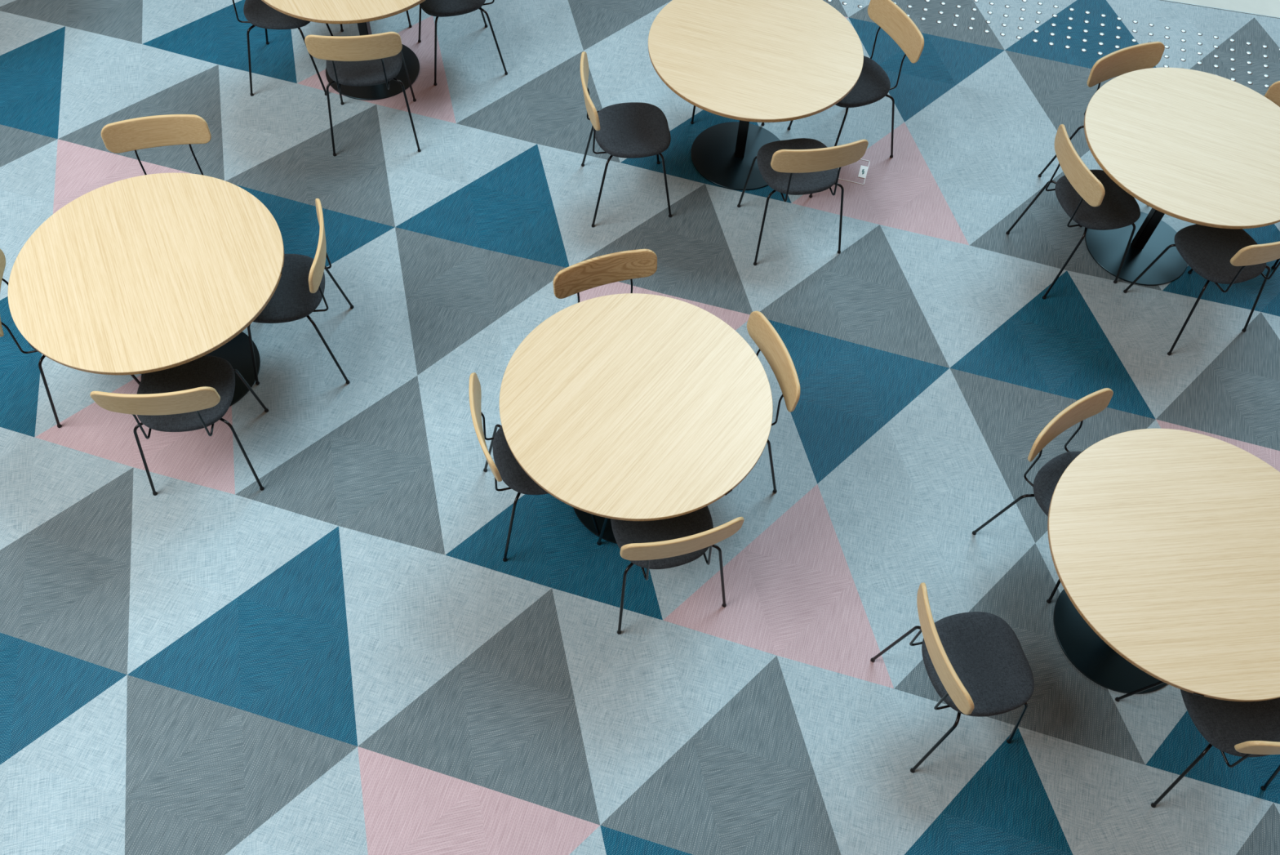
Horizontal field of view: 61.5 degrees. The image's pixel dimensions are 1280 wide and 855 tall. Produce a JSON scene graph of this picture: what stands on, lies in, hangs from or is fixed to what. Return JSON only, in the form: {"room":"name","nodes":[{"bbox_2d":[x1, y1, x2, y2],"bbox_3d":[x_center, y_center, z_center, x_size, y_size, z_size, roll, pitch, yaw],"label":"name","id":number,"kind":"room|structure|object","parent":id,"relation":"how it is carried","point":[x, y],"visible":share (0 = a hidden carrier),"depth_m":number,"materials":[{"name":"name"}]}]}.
{"room":"cafeteria","nodes":[
{"label":"cafeteria","id":0,"kind":"room"},
{"bbox_2d":[0,0,1279,854],"bbox_3d":[0.783,0.377,4.877,17.000,0.001,10.107,15,57,7],"label":"floor","id":1,"kind":"structure","parent":0,"point":[344,655],"depth_m":4.89,"materials":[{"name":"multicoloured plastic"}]},
{"bbox_2d":[0,248,140,427],"bbox_3d":[-2.542,-0.452,4.802,0.465,0.784,0.486,-13,58,-11],"label":"dining chair","id":2,"kind":"object","parent":1,"relation":"on","point":[2,259],"visible":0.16,"depth_m":4.66,"materials":[{"name":"black metal"}]},
{"bbox_2d":[7,173,284,406],"bbox_3d":[-2.098,-0.481,4.866,1.117,0.743,1.117,15,57,7],"label":"round table","id":3,"kind":"object","parent":1,"relation":"on","point":[146,273],"visible":0.88,"depth_m":4.54,"materials":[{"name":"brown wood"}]},
{"bbox_2d":[101,114,211,175],"bbox_3d":[-2.238,-1.045,5.205,0.486,0.784,0.465,-9,58,-8],"label":"dining chair","id":4,"kind":"object","parent":1,"relation":"on","point":[158,131],"visible":0.34,"depth_m":5.04,"materials":[{"name":"brown wood"}]},
{"bbox_2d":[89,355,268,495],"bbox_3d":[-1.932,-0.097,4.597,0.486,0.784,0.465,-3,57,-4],"label":"dining chair","id":5,"kind":"object","parent":1,"relation":"on","point":[195,394],"visible":0.98,"depth_m":4.49,"materials":[{"name":"black metal"}]},
{"bbox_2d":[231,0,333,96],"bbox_3d":[-2.039,-2.337,6.059,0.465,0.784,0.486,1,57,-2],"label":"dining chair","id":6,"kind":"object","parent":1,"relation":"on","point":[259,14],"visible":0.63,"depth_m":5.95,"materials":[{"name":"black metal"}]},
{"bbox_2d":[247,198,354,385],"bbox_3d":[-1.614,-0.612,4.949,0.465,0.784,0.486,-4,57,-5],"label":"dining chair","id":7,"kind":"object","parent":1,"relation":"on","point":[300,290],"visible":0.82,"depth_m":4.85,"materials":[{"name":"black metal"}]},
{"bbox_2d":[261,0,425,100],"bbox_3d":[-1.580,-2.340,6.106,1.114,0.743,1.114,15,57,7],"label":"round table","id":8,"kind":"object","parent":1,"relation":"on","point":[361,12],"visible":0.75,"depth_m":5.57,"materials":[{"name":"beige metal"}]},
{"bbox_2d":[304,31,421,156],"bbox_3d":[-1.482,-1.921,5.812,0.486,0.784,0.465,-4,57,-5],"label":"dining chair","id":9,"kind":"object","parent":1,"relation":"on","point":[372,60],"visible":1,"depth_m":5.55,"materials":[{"name":"black metal"}]},
{"bbox_2d":[340,10,412,31],"bbox_3d":[-1.643,-2.854,6.416,0.486,0.784,0.465,-6,57,-6],"label":"dining chair","id":10,"kind":"object","parent":1,"relation":"on","point":[407,13],"visible":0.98,"depth_m":6.59,"materials":[{"name":"black metal"}]},
{"bbox_2d":[417,0,507,85],"bbox_3d":[-1.054,-2.464,6.187,0.465,0.784,0.486,-15,59,-12],"label":"dining chair","id":11,"kind":"object","parent":1,"relation":"on","point":[438,8],"visible":0.98,"depth_m":6.06,"materials":[{"name":"black metal"}]},
{"bbox_2d":[468,372,599,561],"bbox_3d":[-0.439,0.133,4.514,0.465,0.784,0.486,-11,58,-10],"label":"dining chair","id":12,"kind":"object","parent":1,"relation":"on","point":[507,468],"visible":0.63,"depth_m":4.38,"materials":[{"name":"beige wood"}]},
{"bbox_2d":[552,248,657,302],"bbox_3d":[-0.098,-0.344,4.841,0.486,0.784,0.465,-16,59,-13],"label":"dining chair","id":13,"kind":"object","parent":1,"relation":"on","point":[604,269],"visible":0.35,"depth_m":4.67,"materials":[{"name":"beige wood"}]},
{"bbox_2d":[580,51,671,227],"bbox_3d":[-0.072,-1.512,5.607,0.465,0.784,0.486,-6,57,-6],"label":"dining chair","id":14,"kind":"object","parent":1,"relation":"on","point":[633,130],"visible":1,"depth_m":5.54,"materials":[{"name":"black metal"}]},
{"bbox_2d":[499,293,773,543],"bbox_3d":[-0.027,0.087,4.587,1.125,0.743,1.125,15,57,7],"label":"round table","id":15,"kind":"object","parent":1,"relation":"on","point":[628,406],"visible":0.94,"depth_m":4.25,"materials":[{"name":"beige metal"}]},
{"bbox_2d":[596,505,744,634],"bbox_3d":[0.095,0.434,4.341,0.486,0.784,0.465,-13,58,-11],"label":"dining chair","id":16,"kind":"object","parent":1,"relation":"on","point":[675,541],"visible":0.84,"depth_m":4.23,"materials":[{"name":"beige wood"}]},
{"bbox_2d":[690,105,764,125],"bbox_3d":[0.523,-2.170,6.065,0.486,0.784,0.465,1,57,-2],"label":"dining chair","id":17,"kind":"object","parent":1,"relation":"on","point":[694,107],"visible":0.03,"depth_m":6.23,"materials":[{"name":"black metal"}]},
{"bbox_2d":[648,0,863,190],"bbox_3d":[0.580,-1.750,5.817,1.106,0.743,1.106,15,57,7],"label":"round table","id":18,"kind":"object","parent":1,"relation":"on","point":[746,61],"visible":0.92,"depth_m":5.51,"materials":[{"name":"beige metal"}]},
{"bbox_2d":[746,311,799,493],"bbox_3d":[0.365,-0.056,4.673,0.465,0.784,0.486,-15,59,-12],"label":"dining chair","id":19,"kind":"object","parent":1,"relation":"on","point":[768,341],"visible":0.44,"depth_m":4.46,"materials":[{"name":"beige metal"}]},
{"bbox_2d":[737,137,868,265],"bbox_3d":[0.807,-1.279,5.494,0.486,0.784,0.465,-9,58,-8],"label":"dining chair","id":20,"kind":"object","parent":1,"relation":"on","point":[801,166],"visible":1,"depth_m":5.36,"materials":[{"name":"black metal"}]},
{"bbox_2d":[838,159,870,184],"bbox_3d":[1.190,-1.468,6.102,0.200,0.004,0.200,15,57,7],"label":"box","id":21,"kind":"object","parent":1,"relation":"on","point":[863,171],"visible":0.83,"depth_m":6.08,"materials":[{"name":"white plastic"}]},
{"bbox_2d":[787,0,924,158],"bbox_3d":[1.174,-1.874,5.900,0.465,0.784,0.486,-21,60,-16],"label":"dining chair","id":22,"kind":"object","parent":1,"relation":"on","point":[873,84],"visible":0.73,"depth_m":5.76,"materials":[{"name":"black metal"}]},
{"bbox_2d":[870,582,1034,772],"bbox_3d":[1.236,0.916,4.076,0.465,0.784,0.486,-10,58,-9],"label":"dining chair","id":23,"kind":"object","parent":1,"relation":"on","point":[975,662],"visible":1,"depth_m":4.01,"materials":[{"name":"black metal"}]},
{"bbox_2d":[972,387,1113,603],"bbox_3d":[1.828,0.290,4.513,0.486,0.784,0.465,-30,63,-20],"label":"dining chair","id":24,"kind":"object","parent":1,"relation":"on","point":[1046,478],"visible":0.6,"depth_m":4.42,"materials":[{"name":"black metal"}]},
{"bbox_2d":[1005,124,1140,299],"bbox_3d":[2.273,-1.117,5.454,0.465,0.784,0.486,-10,58,-9],"label":"dining chair","id":25,"kind":"object","parent":1,"relation":"on","point":[1091,198],"visible":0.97,"depth_m":5.34,"materials":[{"name":"black metal"}]},
{"bbox_2d":[1038,41,1164,177],"bbox_3d":[2.590,-1.569,5.764,0.486,0.784,0.465,-20,60,-15],"label":"dining chair","id":26,"kind":"object","parent":1,"relation":"on","point":[1144,55],"visible":0.38,"depth_m":5.60,"materials":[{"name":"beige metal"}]},
{"bbox_2d":[1047,428,1279,701],"bbox_3d":[2.065,0.672,4.297,1.112,0.743,1.114,15,57,7],"label":"round table","id":27,"kind":"object","parent":1,"relation":"on","point":[1164,544],"visible":0.99,"depth_m":4.00,"materials":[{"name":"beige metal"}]},
{"bbox_2d":[1084,67,1279,285],"bbox_3d":[2.716,-1.185,5.543,1.114,0.743,1.114,15,57,7],"label":"round table","id":28,"kind":"object","parent":1,"relation":"on","point":[1200,148],"visible":0.89,"depth_m":5.27,"materials":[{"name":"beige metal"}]},
{"bbox_2d":[1115,680,1279,807],"bbox_3d":[2.225,1.073,4.018,0.486,0.784,0.465,-6,57,-7],"label":"dining chair","id":29,"kind":"object","parent":1,"relation":"on","point":[1244,729],"visible":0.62,"depth_m":3.94,"materials":[{"name":"black metal"}]},
{"bbox_2d":[1123,223,1279,355],"bbox_3d":[2.846,-0.810,5.279,0.486,0.784,0.465,-16,59,-13],"label":"dining chair","id":30,"kind":"object","parent":1,"relation":"on","point":[1230,256],"visible":0.98,"depth_m":5.22,"materials":[{"name":"black metal"}]},
{"bbox_2d":[1264,80,1279,269],"bbox_3d":[3.339,-1.320,5.634,0.486,0.784,0.465,22,59,11],"label":"dining chair","id":31,"kind":"object","parent":1,"relation":"on","point":[1273,94],"visible":0.16,"depth_m":5.50,"materials":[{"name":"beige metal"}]},
{"bbox_2d":[1168,0,1279,17],"bbox_3d":[2.071,-5.642,8.877,16.471,0.001,7.396,15,57,7],"label":"floor","id":32,"kind":"structure","parent":0,"point":[1265,7],"depth_m":7.09,"materials":[{"name":"concrete"}]},
{"bbox_2d":[1160,0,1279,18],"bbox_3d":[1.469,-3.196,7.247,16.000,0.004,0.007,11,57,5],"label":"trim","id":33,"kind":"structure","parent":32,"relation":"on","point":[1161,0],"depth_m":7.06,"materials":[{"name":"metal"}]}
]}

